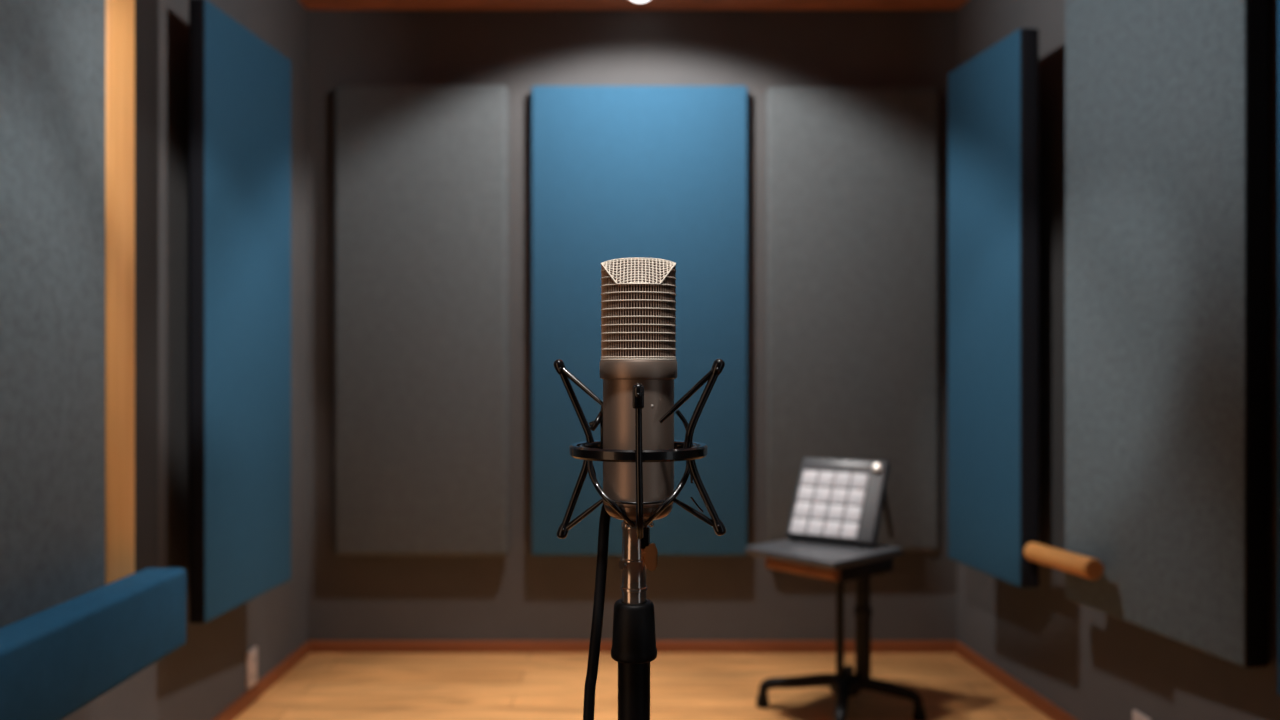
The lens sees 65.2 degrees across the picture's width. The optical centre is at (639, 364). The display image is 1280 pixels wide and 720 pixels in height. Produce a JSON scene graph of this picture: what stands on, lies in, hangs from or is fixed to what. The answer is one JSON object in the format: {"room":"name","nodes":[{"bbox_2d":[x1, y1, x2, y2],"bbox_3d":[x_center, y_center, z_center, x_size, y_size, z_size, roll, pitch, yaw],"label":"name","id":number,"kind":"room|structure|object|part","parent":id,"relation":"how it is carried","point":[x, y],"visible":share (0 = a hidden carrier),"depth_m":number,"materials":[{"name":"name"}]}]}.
{"room":"studio","nodes":[
{"label":"studio","id":0,"kind":"room"},
{"bbox_2d":[63,0,307,719],"bbox_3d":[-1.302,-0.127,1.245,0.120,2.400,4.990,0,0,0],"label":"wall","id":1,"kind":"structure","parent":0,"point":[204,676],"depth_m":2.77,"materials":[{"name":"grey paint"}]},
{"bbox_2d":[0,0,157,627],"bbox_3d":[-1.149,-0.336,1.775,0.185,1.862,1.550,0,0,0],"label":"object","id":2,"kind":"object","parent":1,"relation":"attached to","point":[79,78],"visible":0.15,"depth_m":1.88,"materials":[{"name":"grey fabric"}]},
{"bbox_3d":[-1.150,-0.336,1.492,0.182,1.862,0.985,0,0,0],"label":"felt panel","id":3,"kind":"part","parent":2,"relation":"part of","materials":[{"name":"grey fabric"}]},
{"bbox_2d":[0,568,185,719],"bbox_3d":[-1.008,0.513,1.545,0.093,0.166,1.170,0,0,0],"label":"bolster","id":4,"kind":"object","parent":2,"relation":"attached to","point":[59,659],"visible":1,"depth_m":1.76,"materials":[{"name":"blue fabric"}]},
{"bbox_3d":[-1.123,-0.336,2.040,0.135,1.862,0.110,0,0,0],"label":"edge post","id":5,"kind":"part","parent":2,"relation":"part of","materials":[{"name":"brown wood"}]},
{"bbox_2d":[189,0,290,623],"bbox_3d":[-1.178,-0.141,2.875,0.132,1.632,0.541,0,0,4],"label":"acoustic panel","id":6,"kind":"object","parent":1,"relation":"attached to","point":[240,85],"visible":1,"depth_m":2.78,"materials":[{"name":"blue fabric"}]},
{"bbox_2d":[246,646,256,689],"bbox_3d":[-1.238,0.966,3.190,0.009,0.118,0.074,0,0,0],"label":"wall plate","id":7,"kind":"object","parent":1,"relation":"attached to","point":[251,656],"visible":1,"depth_m":3.18,"materials":[{"name":"beige plastic"}]},
{"bbox_2d":[213,642,309,719],"bbox_3d":[-1.236,1.052,1.238,0.013,0.043,4.977,0,0,0],"label":"baseboard","id":8,"kind":"structure","parent":1,"relation":"attached to","point":[244,701],"depth_m":3.27,"materials":[{"name":"brown wood"}]},
{"bbox_2d":[308,10,956,639],"bbox_3d":[-0.028,-0.127,3.800,2.668,2.400,0.120,0,0,0],"label":"wall","id":9,"kind":"structure","parent":0,"point":[519,594],"depth_m":3.74,"materials":[{"name":"grey paint"}]},
{"bbox_2d":[334,85,508,555],"bbox_3d":[-0.808,-0.164,3.707,0.644,1.741,0.066,0,0,0],"label":"acoustic panel","id":10,"kind":"object","parent":9,"relation":"attached to","point":[421,172],"visible":1,"depth_m":3.67,"materials":[{"name":"grey fabric"}]},
{"bbox_2d":[307,640,957,652],"bbox_3d":[-0.028,1.052,3.733,2.428,0.043,0.013,0,0,0],"label":"baseboard","id":11,"kind":"structure","parent":9,"relation":"attached to","point":[316,646],"depth_m":3.73,"materials":[{"name":"brown wood"}]},
{"bbox_2d":[531,86,747,554],"bbox_3d":[-0.002,-0.164,3.707,0.796,1.729,0.066,0,0,0],"label":"acoustic panel","id":12,"kind":"object","parent":9,"relation":"attached to","point":[659,172],"visible":0.8,"depth_m":3.67,"materials":[{"name":"blue fabric"}]},
{"bbox_2d":[766,87,938,551],"bbox_3d":[0.785,-0.169,3.707,0.638,1.717,0.066,0,0,0],"label":"acoustic panel","id":13,"kind":"object","parent":9,"relation":"attached to","point":[852,173],"visible":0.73,"depth_m":3.67,"materials":[{"name":"grey fabric"}]},
{"bbox_2d":[299,0,968,9],"bbox_3d":[0.222,-1.377,1.245,3.167,0.100,5.230,0,0,0],"label":"ceiling","id":14,"kind":"structure","parent":0,"point":[308,4],"depth_m":3.68,"materials":[{"name":"grey paint"}]},
{"bbox_2d":[234,653,1050,719],"bbox_3d":[0.222,1.123,1.245,3.167,0.100,5.230,0,0,0],"label":"floor","id":15,"kind":"structure","parent":0,"point":[322,686],"depth_m":3.31,"materials":[{"name":"brown wood"}]},
{"bbox_2d":[583,503,610,719],"bbox_3d":[-0.446,0.591,0.559,1.002,0.967,0.145,0,0,-38],"label":"microphone cable","id":16,"kind":"object","parent":15,"relation":"on","point":[604,522],"visible":0.82,"depth_m":0.80,"materials":[{"name":"black rubber"}]},
{"bbox_2d":[611,520,657,719],"bbox_3d":[-0.005,0.597,0.790,0.260,0.953,0.260,0,0,0],"label":"microphone stand","id":17,"kind":"object","parent":15,"relation":"on","point":[633,648],"visible":0.86,"depth_m":0.78,"materials":[{"name":"black metal"}]},
{"bbox_3d":[-0.005,0.154,0.790,0.022,0.069,0.022,0,0,0],"label":"stem","id":18,"kind":"part","parent":17,"relation":"part of","materials":[{"name":"silver metal"}]},
{"bbox_3d":[-0.005,0.630,0.790,0.026,0.826,0.026,0,0,0],"label":"post","id":19,"kind":"part","parent":17,"relation":"part of","materials":[{"name":"black metal"}]},
{"bbox_2d":[553,359,725,538],"bbox_3d":[-0.001,0.068,0.790,0.109,0.146,0.121,0,0,-22],"label":"mount","id":20,"kind":"object","parent":17,"relation":"attached to","point":[589,451],"visible":0.89,"depth_m":0.76,"materials":[{"name":"black metal"}]},
{"bbox_3d":[-0.051,0.101,0.813,0.026,0.062,0.008,0,0,0],"label":"arm","id":21,"kind":"part","parent":20,"relation":"part of","materials":[{"name":"black metal"}]},
{"bbox_3d":[-0.052,0.036,0.821,0.031,0.067,0.009,0,0,0],"label":"arm","id":22,"kind":"part","parent":20,"relation":"part of","materials":[{"name":"black metal"}]},
{"bbox_3d":[-0.048,0.017,0.811,0.043,0.034,0.005,0,0,27],"label":"suspension rod","id":23,"kind":"part","parent":20,"relation":"part of","materials":[{"name":"black metal"}]},
{"bbox_3d":[-0.046,0.122,0.806,0.037,0.030,0.005,0,0,19],"label":"suspension rod","id":24,"kind":"part","parent":20,"relation":"part of","materials":[{"name":"black metal"}]},
{"bbox_2d":[600,258,676,520],"bbox_3d":[-0.001,0.018,0.790,0.061,0.205,0.061,0,0,0],"label":"microphone","id":25,"kind":"object","parent":20,"relation":"attached to","point":[638,295],"visible":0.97,"depth_m":0.77,"materials":[{"name":"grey metal"}]},
{"bbox_2d":[601,258,675,359],"bbox_3d":[-0.001,-0.044,0.790,0.060,0.081,0.060,0,0,0],"label":"basket","id":26,"kind":"object","parent":25,"relation":"on","point":[638,295],"depth_m":0.77,"materials":[{"name":"silver metal"}]},
{"bbox_3d":[0.000,0.076,0.741,0.006,0.108,0.023,0,0,0],"label":"arm","id":27,"kind":"part","parent":20,"relation":"part of","materials":[{"name":"black metal"}]},
{"bbox_3d":[0.037,0.022,0.758,0.046,0.044,0.005,0,0,10],"label":"suspension rod","id":28,"kind":"part","parent":20,"relation":"part of","materials":[{"name":"black metal"}]},
{"bbox_3d":[0.043,0.114,0.766,0.038,0.024,0.005,0,0,13],"label":"suspension rod","id":29,"kind":"part","parent":20,"relation":"part of","materials":[{"name":"black metal"}]},
{"bbox_3d":[0.046,0.034,0.756,0.029,0.063,0.009,0,0,16],"label":"arm","id":30,"kind":"part","parent":20,"relation":"part of","materials":[{"name":"black metal"}]},
{"bbox_3d":[0.048,0.094,0.764,0.027,0.056,0.007,0,0,12],"label":"arm","id":31,"kind":"part","parent":20,"relation":"part of","materials":[{"name":"black metal"}]},
{"bbox_2d":[746,539,926,719],"bbox_3d":[0.586,0.812,3.052,0.465,0.521,0.402,0,0,-29],"label":"stand","id":32,"kind":"object","parent":15,"relation":"on","point":[838,564],"visible":0.98,"depth_m":3.02,"materials":[{"name":"black metal"}]},
{"bbox_3d":[0.493,0.998,3.116,0.249,0.092,0.042,0,0,14],"label":"leg","id":33,"kind":"part","parent":32,"relation":"part of","materials":[{"name":"black metal"}]},
{"bbox_2d":[766,557,892,583],"bbox_3d":[0.572,0.599,3.023,0.270,0.044,0.274,0,0,-42],"label":"drawer","id":34,"kind":"object","parent":32,"relation":"on","point":[869,566],"depth_m":2.90,"materials":[{"name":"brown wood"}]},
{"bbox_2d":[786,457,893,547],"bbox_3d":[0.634,0.425,3.161,0.286,0.250,0.228,0,0,31],"label":"controller","id":35,"kind":"object","parent":32,"relation":"on","point":[838,501],"visible":1,"depth_m":3.12,"materials":[{"name":"grey plastic"}]},
{"bbox_3d":[0.777,0.453,3.151,0.020,0.194,0.097,0,0,39],"label":"prop leg","id":36,"kind":"part","parent":35,"relation":"part of","materials":[{"name":"grey plastic"}]},
{"bbox_3d":[0.596,0.998,2.941,0.042,0.092,0.249,0,0,14],"label":"leg","id":37,"kind":"part","parent":32,"relation":"part of","materials":[{"name":"black metal"}]},
{"bbox_3d":[0.664,0.998,3.204,0.042,0.092,0.219,0,0,14],"label":"leg","id":38,"kind":"part","parent":32,"relation":"part of","materials":[{"name":"black metal"}]},
{"bbox_3d":[0.754,0.998,3.049,0.214,0.092,0.042,0,0,14],"label":"leg","id":39,"kind":"part","parent":32,"relation":"part of","materials":[{"name":"black metal"}]},
{"bbox_2d":[957,0,1279,719],"bbox_3d":[1.496,-0.127,1.245,0.119,2.400,5.027,0,0,-6],"label":"wall","id":40,"kind":"structure","parent":0,"point":[1090,663],"depth_m":2.99,"materials":[{"name":"grey paint"}]},
{"bbox_2d":[948,28,1038,587],"bbox_3d":[1.155,-0.166,3.143,0.178,1.629,0.465,0,0,-9],"label":"acoustic panel","id":41,"kind":"object","parent":40,"relation":"attached to","point":[993,97],"visible":1,"depth_m":3.06,"materials":[{"name":"blue fabric"}]},
{"bbox_2d":[955,641,1076,719],"bbox_3d":[1.430,1.052,1.238,0.015,0.043,5.002,0,0,-6],"label":"baseboard","id":42,"kind":"structure","parent":40,"relation":"attached to","point":[1031,697],"depth_m":3.27,"materials":[{"name":"brown wood"}]},
{"bbox_2d":[1133,710,1150,719],"bbox_3d":[1.297,0.962,2.585,0.009,0.118,0.074,0,0,-6],"label":"wall plate","id":43,"kind":"object","parent":40,"relation":"attached to","point":[1136,715],"visible":1,"depth_m":2.59,"materials":[{"name":"beige plastic"}]},
{"bbox_2d":[1065,0,1268,667],"bbox_3d":[1.273,-0.227,2.443,0.102,1.740,0.659,0,0,-9],"label":"acoustic panel","id":44,"kind":"object","parent":40,"relation":"attached to","point":[1167,101],"visible":1,"depth_m":2.35,"materials":[{"name":"grey fabric"}]},
{"bbox_2d":[1024,542,1103,579],"bbox_3d":[1.146,0.525,2.694,0.076,0.067,0.319,0,0,-6],"label":"wooden rail","id":45,"kind":"object","parent":44,"relation":"attached to","point":[1073,563],"visible":1,"depth_m":2.64,"materials":[{"name":"brown wood"}]},
{"bbox_2d":[1277,0,1279,694],"bbox_3d":[1.328,-0.227,1.731,0.116,1.740,0.450,0,0,-9],"label":"acoustic panel","id":46,"kind":"object","parent":40,"relation":"attached to","point":[1278,1],"visible":1,"depth_m":1.94,"materials":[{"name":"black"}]}
]}

